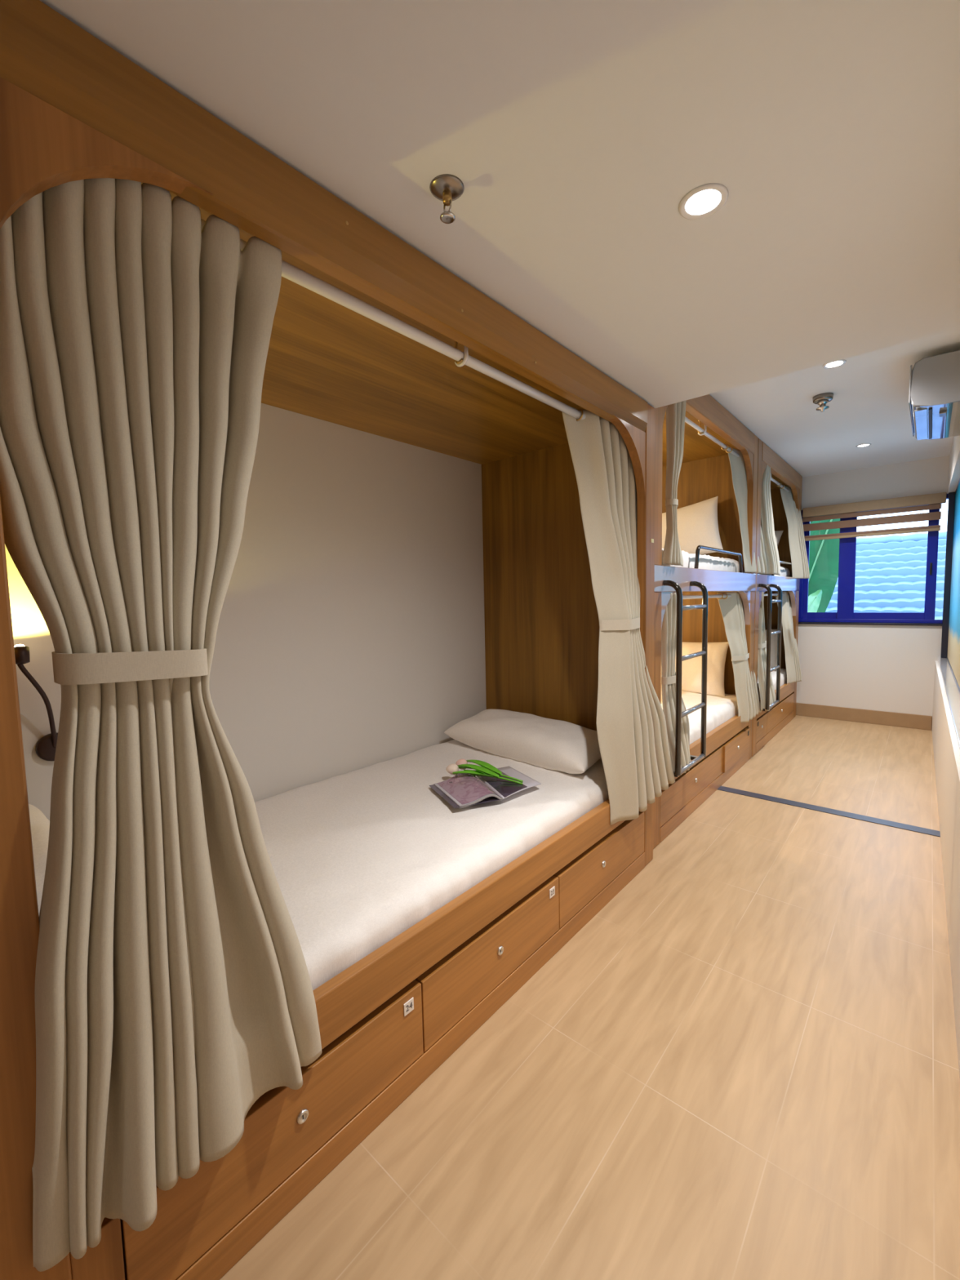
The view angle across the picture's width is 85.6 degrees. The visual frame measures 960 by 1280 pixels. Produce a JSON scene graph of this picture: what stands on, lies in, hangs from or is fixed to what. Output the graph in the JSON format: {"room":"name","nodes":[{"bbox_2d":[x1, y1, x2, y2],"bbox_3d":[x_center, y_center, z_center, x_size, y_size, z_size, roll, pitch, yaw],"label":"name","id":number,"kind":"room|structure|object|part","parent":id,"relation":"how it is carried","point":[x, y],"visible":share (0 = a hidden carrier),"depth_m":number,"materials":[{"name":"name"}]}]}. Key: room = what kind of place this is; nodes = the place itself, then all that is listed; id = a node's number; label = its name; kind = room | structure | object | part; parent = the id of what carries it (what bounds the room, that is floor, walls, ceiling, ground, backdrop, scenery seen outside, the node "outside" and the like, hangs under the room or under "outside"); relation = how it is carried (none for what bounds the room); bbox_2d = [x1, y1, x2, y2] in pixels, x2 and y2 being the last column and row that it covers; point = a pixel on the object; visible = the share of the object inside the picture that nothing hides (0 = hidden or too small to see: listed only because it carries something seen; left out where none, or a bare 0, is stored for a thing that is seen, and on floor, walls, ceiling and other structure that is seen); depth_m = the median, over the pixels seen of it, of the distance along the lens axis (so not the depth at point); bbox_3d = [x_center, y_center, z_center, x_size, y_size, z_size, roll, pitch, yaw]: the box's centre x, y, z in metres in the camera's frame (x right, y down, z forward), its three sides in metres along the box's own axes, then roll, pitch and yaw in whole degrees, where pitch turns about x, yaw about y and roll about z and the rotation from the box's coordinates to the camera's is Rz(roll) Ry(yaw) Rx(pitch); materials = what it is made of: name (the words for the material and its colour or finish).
{"room":"dormitory","nodes":[
{"label":"dormitory","id":0,"kind":"room"},
{"bbox_2d":[4,403,486,820],"bbox_3d":[-0.296,-0.161,2.874,0.120,2.505,8.760,3,6,41],"label":"wall","id":1,"kind":"structure","parent":0,"point":[350,634],"depth_m":2.36,"materials":[{"name":"white paint"}]},
{"bbox_2d":[13,644,57,760],"bbox_3d":[-1.318,0.194,1.541,0.075,0.374,0.183,-2,5,-7],"label":"reading lamp","id":2,"kind":"object","parent":1,"relation":"attached to","point":[46,747],"visible":0.86,"depth_m":1.55,"materials":[{"name":"brown metal"}]},
{"bbox_3d":[-1.303,0.021,1.465,0.027,0.019,0.028,3,6,41],"label":"bulb","id":3,"kind":"part","parent":2,"relation":"part of","materials":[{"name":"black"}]},
{"bbox_3d":[-1.321,0.332,1.607,0.022,0.088,0.088,3,6,41],"label":"wall plate","id":4,"kind":"part","parent":2,"relation":"part of","materials":[{"name":"brown metal"}]},
{"bbox_2d":[40,0,959,408],"bbox_3d":[-0.686,-1.159,0.521,2.500,0.500,4.855,3,6,41],"label":"ceiling","id":5,"kind":"structure","parent":0,"point":[575,133],"depth_m":1.01,"materials":[{"name":"white paint"}]},
{"bbox_2d":[429,173,464,223],"bbox_3d":[-0.070,-0.935,1.111,0.074,0.064,0.074,3,6,41],"label":"sprinkler","id":6,"kind":"object","parent":5,"relation":"attached to","point":[446,188],"visible":1,"depth_m":1.10,"materials":[{"name":"silver metal"}]},
{"bbox_2d":[678,182,728,219],"bbox_3d":[0.500,-0.980,1.162,0.104,0.006,0.104,3,6,41],"label":"recessed light","id":7,"kind":"object","parent":5,"relation":"in","point":[704,201],"visible":1,"depth_m":1.16,"materials":[{"name":"white"}]},
{"bbox_2d":[219,715,959,1279],"bbox_3d":[0.664,1.161,2.167,2.350,0.060,8.760,3,6,41],"label":"floor","id":8,"kind":"structure","parent":0,"point":[744,1065],"depth_m":1.38,"materials":[{"name":"wood"}]},
{"bbox_2d":[0,0,655,1279],"bbox_3d":[-0.463,0.090,1.796,1.053,2.181,2.782,3,6,41],"label":"pod","id":9,"kind":"object","parent":8,"relation":"on","point":[73,108],"visible":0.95,"depth_m":1.30,"materials":[{"name":"brown wood"}]},
{"bbox_3d":[-0.841,0.257,0.606,0.045,2.050,0.472,3,6,41],"label":"post","id":10,"kind":"part","parent":9,"relation":"part of","materials":[{"name":"brown wood"}]},
{"bbox_3d":[-0.391,1.052,1.156,0.027,0.202,0.687,3,6,41],"label":"drawer","id":11,"kind":"part","parent":9,"relation":"part of","materials":[{"name":"brown wood"}]},
{"bbox_3d":[-0.382,-0.954,1.875,0.997,0.023,2.340,3,6,41],"label":"panel","id":12,"kind":"part","parent":9,"relation":"part of","materials":[{"name":"brown wood"}]},
{"bbox_2d":[200,218,586,419],"bbox_3d":[-0.040,-0.878,1.585,0.054,0.094,2.348,3,6,41],"label":"curtain rod","id":13,"kind":"object","parent":9,"relation":"attached to","point":[290,272],"visible":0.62,"depth_m":1.40,"materials":[{"name":"white metal"}]},
{"bbox_2d":[0,177,322,1271],"bbox_3d":[-0.555,0.057,0.950,0.252,1.749,0.535,3,6,41],"label":"curtain","id":14,"kind":"object","parent":13,"relation":"hanging from","point":[174,992],"visible":1,"depth_m":0.87,"materials":[{"name":"fabric"}]},
{"bbox_2d":[561,407,675,825],"bbox_3d":[0.683,-0.093,2.361,0.196,1.731,0.834,3,6,41],"label":"curtain","id":15,"kind":"object","parent":13,"relation":"hanging from","point":[632,729],"visible":0.98,"depth_m":2.22,"materials":[{"name":"fabric"}]},
{"bbox_3d":[-0.188,0.966,1.363,0.003,0.033,0.033,3,6,41],"label":"number plate","id":16,"kind":"part","parent":9,"relation":"part of","materials":[{"name":"white plastic"}]},
{"bbox_2d":[254,739,608,990],"bbox_3d":[-0.341,0.731,2.004,1.002,0.196,2.330,3,6,41],"label":"mattress","id":17,"kind":"object","parent":9,"relation":"on","point":[358,858],"visible":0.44,"depth_m":1.77,"materials":[{"name":"white fabric"}]},
{"bbox_2d":[28,804,49,914],"bbox_3d":[-1.099,0.579,1.239,0.779,0.306,0.195,3,6,41],"label":"pillow","id":18,"kind":"object","parent":17,"relation":"on","point":[39,824],"visible":0.14,"depth_m":1.13,"materials":[{"name":"fabric"}]},
{"bbox_2d":[429,766,541,808],"bbox_3d":[0.028,0.605,2.176,0.441,0.038,0.304,-4,5,-31],"label":"magazine","id":19,"kind":"object","parent":17,"relation":"on","point":[462,790],"visible":0.88,"depth_m":2.13,"materials":[{"name":"grey paper"}]},
{"bbox_2d":[445,763,522,784],"bbox_3d":[0.016,0.575,2.231,0.348,0.057,0.102,0,5,19],"label":"tulip","id":20,"kind":"object","parent":19,"relation":"on","point":[453,769],"visible":0.99,"depth_m":2.23,"materials":[{"name":"green plant"}]},
{"bbox_3d":[0.038,0.592,2.223,0.301,0.023,0.016,1,5,21],"label":"stem","id":21,"kind":"part","parent":20,"relation":"part of","materials":[{"name":"green plant"}]},
{"bbox_2d":[455,758,523,782],"bbox_3d":[0.024,0.572,2.261,0.332,0.057,0.106,3,6,41],"label":"tulip","id":22,"kind":"object","parent":19,"relation":"on","point":[460,762],"visible":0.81,"depth_m":2.29,"materials":[{"name":"green plant"}]},
{"bbox_3d":[0.054,0.589,2.259,0.290,0.023,0.013,1,5,29],"label":"stem","id":23,"kind":"part","parent":22,"relation":"part of","materials":[{"name":"green plant"}]},
{"bbox_2d":[480,769,527,797],"bbox_3d":[0.099,0.604,2.218,0.166,0.006,0.313,-4,5,-27],"label":"photograph","id":24,"kind":"object","parent":19,"relation":"on","point":[503,788],"depth_m":2.18},
{"bbox_2d":[444,709,601,773],"bbox_3d":[0.249,0.509,2.691,0.864,0.217,0.383,3,6,41],"label":"pillow","id":25,"kind":"object","parent":17,"relation":"on","point":[558,745],"visible":0.93,"depth_m":2.55,"materials":[{"name":"fabric"}]},
{"bbox_3d":[0.054,0.815,1.662,0.035,0.125,2.208,3,6,41],"label":"bed rail","id":26,"kind":"part","parent":9,"relation":"part of","materials":[{"name":"brown wood"}]},
{"bbox_3d":[0.060,1.002,1.674,0.027,0.202,0.682,3,6,41],"label":"drawer","id":27,"kind":"part","parent":9,"relation":"part of","materials":[{"name":"brown wood"}]},
{"bbox_3d":[0.418,-0.010,2.846,1.002,2.180,0.030,3,6,41],"label":"panel","id":28,"kind":"part","parent":9,"relation":"part of","materials":[{"name":"brown wood"}]},
{"bbox_3d":[0.262,0.916,1.879,0.003,0.033,0.033,3,6,41],"label":"number plate","id":29,"kind":"part","parent":9,"relation":"part of","materials":[{"name":"white plastic"}]},
{"bbox_3d":[0.534,0.949,2.218,0.027,0.202,0.757,3,6,41],"label":"drawer","id":30,"kind":"part","parent":9,"relation":"part of","materials":[{"name":"brown wood"}]},
{"bbox_3d":[0.792,0.010,2.477,0.045,2.181,0.102,3,6,41],"label":"post","id":31,"kind":"part","parent":9,"relation":"part of","materials":[{"name":"brown wood"}]},
{"bbox_2d":[653,394,758,848],"bbox_3d":[1.116,-0.247,3.621,1.025,2.501,2.039,3,6,41],"label":"bunk bed","id":32,"kind":"object","parent":8,"relation":"on","point":[705,471],"visible":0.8,"depth_m":3.65,"materials":[{"name":"brown wood"}]},
{"bbox_3d":[0.872,0.421,2.654,0.045,1.330,0.167,3,6,41],"label":"post","id":33,"kind":"part","parent":32,"relation":"part of","materials":[{"name":"brown wood"}]},
{"bbox_3d":[0.845,-0.892,2.550,0.045,1.037,0.167,3,6,41],"label":"post","id":34,"kind":"part","parent":32,"relation":"part of","materials":[{"name":"brown wood"}]},
{"bbox_2d":[662,580,707,777],"bbox_3d":[1.117,0.191,2.812,0.098,1.024,0.424,3,6,41],"label":"ladder","id":35,"kind":"object","parent":32,"relation":"attached to","point":[679,714],"visible":0.92,"depth_m":2.72,"materials":[{"name":"black metal"}]},
{"bbox_3d":[0.989,0.196,2.661,0.093,1.004,0.029,3,6,41],"label":"rail","id":36,"kind":"part","parent":35,"relation":"part of","materials":[{"name":"black metal"}]},
{"bbox_3d":[1.248,0.167,2.958,0.093,1.004,0.029,3,6,41],"label":"rail","id":37,"kind":"part","parent":35,"relation":"part of","materials":[{"name":"black metal"}]},
{"bbox_3d":[1.304,0.864,3.163,0.027,0.185,1.096,3,6,41],"label":"drawer","id":38,"kind":"part","parent":32,"relation":"part of","materials":[{"name":"brown wood"}]},
{"bbox_2d":[661,688,737,744],"bbox_3d":[1.115,0.564,3.701,0.968,0.212,1.965,3,6,41],"label":"mattress","id":39,"kind":"object","parent":32,"relation":"on","point":[720,709],"visible":0.13,"depth_m":3.71,"materials":[{"name":"white fabric"}]},
{"bbox_2d":[661,641,728,696],"bbox_3d":[1.695,0.220,4.291,0.664,0.429,0.194,3,6,41],"label":"pillow","id":40,"kind":"object","parent":39,"relation":"on","point":[717,651],"visible":0.44,"depth_m":4.13,"materials":[{"name":"fabric"}]},
{"bbox_3d":[1.066,-1.416,3.551,0.958,0.025,1.985,3,6,41],"label":"panel","id":41,"kind":"part","parent":32,"relation":"part of","materials":[{"name":"brown wood"}]},
{"bbox_2d":[661,548,744,573],"bbox_3d":[1.079,-0.502,3.629,0.933,0.202,1.965,3,6,41],"label":"mattress","id":42,"kind":"object","parent":32,"relation":"on","point":[705,562],"visible":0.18,"depth_m":3.46,"materials":[{"name":"white fabric"}]},
{"bbox_2d":[662,496,723,555],"bbox_3d":[1.626,-0.868,4.245,0.721,0.535,0.186,3,6,41],"label":"pillow","id":43,"kind":"object","parent":42,"relation":"on","point":[697,523],"visible":0.51,"depth_m":4.08,"materials":[{"name":"fabric"}]},
{"bbox_3d":[1.751,-0.321,4.398,0.962,2.501,0.026,3,6,41],"label":"panel","id":44,"kind":"part","parent":32,"relation":"part of","materials":[{"name":"brown wood"}]},
{"bbox_3d":[1.470,-0.376,3.301,0.054,0.134,2.039,3,6,41],"label":"rail","id":45,"kind":"part","parent":32,"relation":"part of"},
{"bbox_2d":[682,594,731,599],"bbox_3d":[1.429,-0.280,3.346,0.042,0.042,1.987,3,6,41],"label":"curtain rod","id":46,"kind":"object","parent":32,"relation":"attached to","point":[709,596],"visible":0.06,"depth_m":3.33,"materials":[{"name":"white metal"}]},
{"bbox_2d":[661,592,690,774],"bbox_3d":[1.109,0.216,2.872,0.156,0.955,0.481,2,6,37],"label":"curtain","id":47,"kind":"object","parent":46,"relation":"hanging from","point":[668,631],"visible":0.71,"depth_m":2.76,"materials":[{"name":"fabric"}]},
{"bbox_2d":[716,591,761,722],"bbox_3d":[1.975,0.125,3.933,0.165,0.975,0.773,3,6,41],"label":"curtain","id":48,"kind":"object","parent":46,"relation":"hanging from","point":[731,608],"visible":0.94,"depth_m":3.87,"materials":[{"name":"fabric"}]},
{"bbox_3d":[1.512,0.671,3.398,0.035,0.120,1.755,3,6,41],"label":"bed rail","id":49,"kind":"part","parent":32,"relation":"part of","materials":[{"name":"brown wood"}]},
{"bbox_2d":[684,416,740,457],"bbox_3d":[1.407,-1.334,3.262,0.054,0.098,1.987,3,6,41],"label":"curtain rod","id":50,"kind":"object","parent":32,"relation":"attached to","point":[700,431],"visible":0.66,"depth_m":3.29,"materials":[{"name":"white metal"}]},
{"bbox_2d":[662,400,686,566],"bbox_3d":[1.063,-0.858,2.812,0.088,0.903,0.456,1,5,29],"label":"curtain","id":51,"kind":"object","parent":50,"relation":"hanging from","point":[675,412],"visible":0.97,"depth_m":2.74,"materials":[{"name":"fabric"}]},
{"bbox_2d":[720,443,768,573],"bbox_3d":[2.055,-0.971,3.984,0.130,0.904,0.974,3,6,41],"label":"curtain","id":52,"kind":"object","parent":50,"relation":"hanging from","point":[738,468],"visible":0.48,"depth_m":3.92,"materials":[{"name":"fabric"}]},
{"bbox_3d":[1.617,-0.531,3.473,0.023,0.154,1.002,3,6,41],"label":"guard rail","id":53,"kind":"part","parent":32,"relation":"part of","materials":[{"name":"black metal"}]},
{"bbox_3d":[1.883,0.800,3.819,0.039,0.185,0.651,3,6,41],"label":"drawer","id":54,"kind":"part","parent":32,"relation":"part of","materials":[{"name":"brown wood"}]},
{"bbox_3d":[2.115,0.283,4.080,0.045,1.330,0.117,3,6,41],"label":"post","id":55,"kind":"part","parent":32,"relation":"part of","materials":[{"name":"brown wood"}]},
{"bbox_3d":[2.087,-1.030,3.977,0.045,1.037,0.117,3,6,41],"label":"post","id":56,"kind":"part","parent":32,"relation":"part of","materials":[{"name":"brown wood"}]},
{"bbox_2d":[751,438,802,756],"bbox_3d":[2.376,-0.388,5.077,1.013,2.501,1.789,3,6,41],"label":"bunk bed","id":57,"kind":"object","parent":8,"relation":"on","point":[766,724],"visible":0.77,"depth_m":4.91,"materials":[{"name":"brown wood"}]},
{"bbox_3d":[2.202,0.274,4.180,0.045,1.330,0.117,3,6,41],"label":"post","id":58,"kind":"part","parent":57,"relation":"part of","materials":[{"name":"brown wood"}]},
{"bbox_3d":[2.174,-1.040,4.077,0.045,1.037,0.117,3,6,41],"label":"post","id":59,"kind":"part","parent":57,"relation":"part of","materials":[{"name":"brown wood"}]},
{"bbox_3d":[2.380,0.744,4.398,0.027,0.185,0.371,3,6,41],"label":"drawer","id":60,"kind":"part","parent":57,"relation":"part of","materials":[{"name":"brown wood"}]},
{"bbox_2d":[758,583,782,711],"bbox_3d":[2.384,0.050,4.267,0.098,1.024,0.404,3,6,41],"label":"ladder","id":61,"kind":"object","parent":57,"relation":"attached to","point":[770,601],"visible":0.9,"depth_m":4.16,"materials":[{"name":"black metal"}]},
{"bbox_3d":[2.263,0.054,4.124,0.093,1.004,0.029,3,6,41],"label":"rail","id":62,"kind":"part","parent":61,"relation":"part of","materials":[{"name":"black metal"}]},
{"bbox_3d":[2.509,0.026,4.406,0.093,1.004,0.029,3,6,41],"label":"rail","id":63,"kind":"part","parent":61,"relation":"part of","materials":[{"name":"black metal"}]},
{"bbox_2d":[757,668,786,699],"bbox_3d":[2.379,0.423,5.152,0.968,0.213,1.715,3,6,41],"label":"mattress","id":64,"kind":"object","parent":57,"relation":"on","point":[783,671],"visible":0.05,"depth_m":5.13,"materials":[{"name":"white fabric"}]},
{"bbox_2d":[764,629,777,670],"bbox_3d":[2.887,0.090,5.630,0.661,0.428,0.192,3,6,41],"label":"pillow","id":65,"kind":"object","parent":64,"relation":"on","point":[774,637],"visible":0.09,"depth_m":5.42,"materials":[{"name":"fabric"}]},
{"bbox_2d":[760,566,791,577],"bbox_3d":[2.343,-0.643,5.080,0.933,0.203,1.715,3,6,41],"label":"mattress","id":66,"kind":"object","parent":57,"relation":"on","point":[784,571],"visible":0.03,"depth_m":5.18,"materials":[{"name":"white fabric"}]},
{"bbox_2d":[765,530,783,554],"bbox_3d":[2.849,-0.977,5.559,0.694,0.499,0.186,3,6,41],"label":"pillow","id":67,"kind":"object","parent":66,"relation":"on","point":[778,534],"visible":0.05,"depth_m":5.35,"materials":[{"name":"fabric"}]},
{"bbox_3d":[2.757,0.532,4.827,0.035,0.120,1.545,3,6,41],"label":"bed rail","id":68,"kind":"part","parent":57,"relation":"part of","materials":[{"name":"brown wood"}]},
{"bbox_2d":[764,593,789,595],"bbox_3d":[2.693,-0.420,4.797,0.042,0.042,1.737,3,6,41],"label":"curtain rod","id":69,"kind":"object","parent":57,"relation":"attached to","point":[765,594],"visible":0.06,"depth_m":4.86,"materials":[{"name":"white metal"}]},
{"bbox_2d":[757,591,775,711],"bbox_3d":[2.457,0.066,4.425,0.156,0.955,0.740,2,6,37],"label":"curtain","id":70,"kind":"object","parent":69,"relation":"hanging from","point":[762,659],"visible":0.66,"depth_m":4.25,"materials":[{"name":"fabric"}]},
{"bbox_3d":[2.933,-0.453,5.756,0.962,2.501,0.026,3,6,41],"label":"panel","id":71,"kind":"part","parent":57,"relation":"part of","materials":[{"name":"brown wood"}]},
{"bbox_3d":[2.734,-0.517,4.752,0.054,0.134,1.789,3,6,41],"label":"rail","id":72,"kind":"part","parent":57,"relation":"part of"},
{"bbox_3d":[2.330,-1.557,5.003,0.958,0.025,1.735,3,6,41],"label":"panel","id":73,"kind":"part","parent":57,"relation":"part of","materials":[{"name":"brown wood"}]},
{"bbox_2d":[770,473,789,491],"bbox_3d":[2.671,-1.475,4.714,0.054,0.098,1.737,3,6,41],"label":"curtain rod","id":74,"kind":"object","parent":57,"relation":"attached to","point":[773,480],"visible":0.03,"depth_m":4.85,"materials":[{"name":"white metal"}]},
{"bbox_2d":[760,464,780,575],"bbox_3d":[2.525,-1.019,4.470,0.111,0.904,0.742,2,6,39],"label":"curtain","id":75,"kind":"object","parent":74,"relation":"hanging from","point":[766,513],"visible":0.91,"depth_m":4.29,"materials":[{"name":"fabric"}]},
{"bbox_2d":[775,481,809,578],"bbox_3d":[3.105,-1.072,5.120,0.231,0.923,0.695,3,6,41],"label":"curtain","id":76,"kind":"object","parent":74,"relation":"hanging from","point":[800,567],"visible":0.92,"depth_m":5.20,"materials":[{"name":"fabric"}]},
{"bbox_3d":[2.885,0.688,4.979,0.027,0.185,1.166,3,6,41],"label":"drawer","id":77,"kind":"part","parent":57,"relation":"part of","materials":[{"name":"brown wood"}]},
{"bbox_3d":[2.930,-0.677,4.981,0.023,0.154,1.002,3,6,41],"label":"guard rail","id":78,"kind":"part","parent":57,"relation":"part of","materials":[{"name":"black metal"}]},
{"bbox_2d":[773,591,801,684],"bbox_3d":[3.109,-0.025,5.215,0.180,0.925,0.688,3,6,41],"label":"curtain","id":79,"kind":"object","parent":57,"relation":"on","point":[792,659],"visible":0.94,"depth_m":5.23,"materials":[{"name":"fabric"}]},
{"bbox_3d":[3.294,0.152,5.434,0.045,1.330,0.127,3,6,41],"label":"post","id":80,"kind":"part","parent":57,"relation":"part of","materials":[{"name":"brown wood"}]},
{"bbox_3d":[3.266,-1.161,5.331,0.045,1.037,0.127,3,6,41],"label":"post","id":81,"kind":"part","parent":57,"relation":"part of","materials":[{"name":"brown wood"}]},
{"bbox_2d":[717,786,940,836],"bbox_3d":[2.042,1.024,3.154,1.150,0.006,0.080,3,6,41],"label":"trim strip","id":82,"kind":"object","parent":8,"relation":"on","point":[895,824],"visible":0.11,"depth_m":3.08,"materials":[{"name":"grey metal"}]},
{"bbox_2d":[709,328,959,476],"bbox_3d":[2.245,-1.650,3.878,2.500,0.200,4.105,3,6,41],"label":"ceiling","id":83,"kind":"structure","parent":0,"point":[869,403],"depth_m":3.44,"materials":[{"name":"white paint"}]},
{"bbox_2d":[812,392,833,412],"bbox_3d":[2.096,-1.445,3.167,0.108,0.092,0.108,3,6,41],"label":"sprinkler","id":84,"kind":"object","parent":83,"relation":"attached to","point":[821,399],"visible":1,"depth_m":3.14,"materials":[{"name":"silver metal"}]},
{"bbox_3d":[2.096,-1.440,3.167,0.060,0.039,0.060,3,6,41],"label":"stem","id":85,"kind":"part","parent":84,"relation":"part of","materials":[{"name":"silver metal"}]},
{"bbox_2d":[822,359,846,368],"bbox_3d":[1.861,-1.447,2.720,0.104,0.006,0.104,3,6,41],"label":"recessed light","id":86,"kind":"object","parent":83,"relation":"in","point":[837,363],"visible":0.96,"depth_m":2.72,"materials":[{"name":"white"}]},
{"bbox_2d":[855,443,871,447],"bbox_3d":[3.145,-1.594,4.247,0.104,0.006,0.104,3,6,41],"label":"recessed light","id":87,"kind":"object","parent":83,"relation":"in","point":[864,445],"visible":1,"depth_m":4.24,"materials":[{"name":"white"}]},
{"bbox_2d":[795,455,949,728],"bbox_3d":[3.533,-0.442,5.430,2.300,2.505,0.140,3,6,41],"label":"wall","id":88,"kind":"structure","parent":0,"point":[879,668],"depth_m":5.08,"materials":[{"name":"white paint"}]},
{"bbox_2d":[795,702,932,730],"bbox_3d":[3.809,0.759,5.202,1.100,0.135,0.015,3,6,41],"label":"baseboard","id":89,"kind":"structure","parent":88,"relation":"attached to","point":[859,715],"depth_m":5.16,"materials":[{"name":"wood"}]},
{"bbox_2d":[798,622,942,626],"bbox_3d":[3.817,-0.160,5.116,1.180,0.020,0.040,3,6,41],"label":"sill","id":90,"kind":"structure","parent":88,"relation":"attached to","point":[805,623],"depth_m":5.06,"materials":[{"name":"blue"}]},
{"bbox_2d":[798,493,948,623],"bbox_3d":[3.833,-0.756,5.103,1.178,1.170,0.092,3,6,41],"label":"window","id":91,"kind":"structure","parent":88,"relation":"in","point":[845,613],"depth_m":5.17,"materials":[{"name":"blue metal"}]},
{"bbox_3d":[3.563,-0.771,5.359,0.375,1.110,0.030,3,6,41],"label":"sash","id":92,"kind":"part","parent":91,"relation":"part of","materials":[{"name":"blue"}]},
{"bbox_2d":[802,492,946,541],"bbox_3d":[3.764,-1.174,5.011,1.105,0.336,0.050,3,6,41],"label":"window blind","id":93,"kind":"object","parent":91,"relation":"attached to","point":[928,501],"visible":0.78,"depth_m":4.97,"materials":[{"name":"brown wood"}]},
{"bbox_3d":[3.754,-1.020,5.031,1.075,0.026,0.025,3,6,41],"label":"rail","id":94,"kind":"part","parent":93,"relation":"part of","materials":[{"name":"brown wood"}]},
{"bbox_3d":[3.921,-0.751,5.005,0.750,1.110,0.030,3,6,41],"label":"sash","id":95,"kind":"part","parent":91,"relation":"part of","materials":[{"name":"blue metal"}]},
{"bbox_2d":[931,435,959,1079],"bbox_3d":[1.469,-0.078,1.346,0.248,2.505,8.763,3,6,40],"label":"wall","id":96,"kind":"structure","parent":0,"point":[946,754],"depth_m":2.20,"materials":[{"name":"white paint"}]},
{"bbox_2d":[908,349,959,439],"bbox_3d":[2.519,-1.308,2.852,0.220,0.260,0.780,3,6,41],"label":"air conditioner","id":97,"kind":"object","parent":96,"relation":"attached to","point":[934,396],"visible":1,"depth_m":2.60,"materials":[{"name":"grey plastic"}]},
{"bbox_3d":[2.438,-1.329,2.920,0.008,0.188,0.772,3,6,41],"label":"panel","id":98,"kind":"part","parent":97,"relation":"part of","materials":[{"name":"grey plastic"}]},
{"bbox_2d":[937,657,959,755],"bbox_3d":[1.429,0.498,1.437,0.080,0.035,8.761,3,6,40],"label":"trim ledge","id":99,"kind":"object","parent":96,"relation":"attached to","point":[952,692],"visible":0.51,"depth_m":3.08,"materials":[{"name":"white paint"}]},
{"bbox_2d":[940,479,959,691],"bbox_3d":[3.034,-0.440,3.268,0.056,1.476,3.716,3,6,40],"label":"mural","id":100,"kind":"object","parent":96,"relation":"attached to","point":[950,637],"visible":1,"depth_m":4.43,"materials":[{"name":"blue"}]},
{"bbox_2d":[940,492,955,657],"bbox_3d":[4.214,-0.575,4.664,0.044,1.476,0.050,3,6,41],"label":"picture frame","id":101,"kind":"object","parent":100,"relation":"attached to","point":[951,503],"depth_m":4.65,"materials":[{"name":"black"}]},
{"bbox_2d":[946,482,959,687],"bbox_3d":[3.051,-0.438,3.254,0.013,1.458,3.655,3,6,40],"label":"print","id":102,"kind":"object","parent":100,"relation":"attached to","point":[953,560],"depth_m":4.18},
{"bbox_2d":[946,479,959,691],"bbox_3d":[3.049,-0.439,3.256,0.058,1.476,3.715,3,6,41],"label":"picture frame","id":103,"kind":"object","parent":100,"relation":"attached to","point":[953,547],"depth_m":4.19,"materials":[{"name":"blue"}]},
{"label":"outside","id":104,"kind":"structure","parent":0,"visible":0},
{"bbox_2d":[807,518,839,612],"bbox_3d":[4.023,-0.042,6.536,0.553,3.521,1.006,-3,5,-26],"label":"banana plant","id":105,"kind":"object","parent":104,"point":[824,554],"visible":0.18,"depth_m":6.22,"materials":[{"name":"green plant"}]},
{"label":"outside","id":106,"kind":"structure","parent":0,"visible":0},
{"bbox_2d":[825,531,946,619],"bbox_3d":[5.885,-0.018,7.561,9.120,3.227,3.083,3,6,43],"label":"tiled roof","id":107,"kind":"structure","parent":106,"point":[891,571],"depth_m":7.59,"materials":[{"name":"tile"}]}
]}

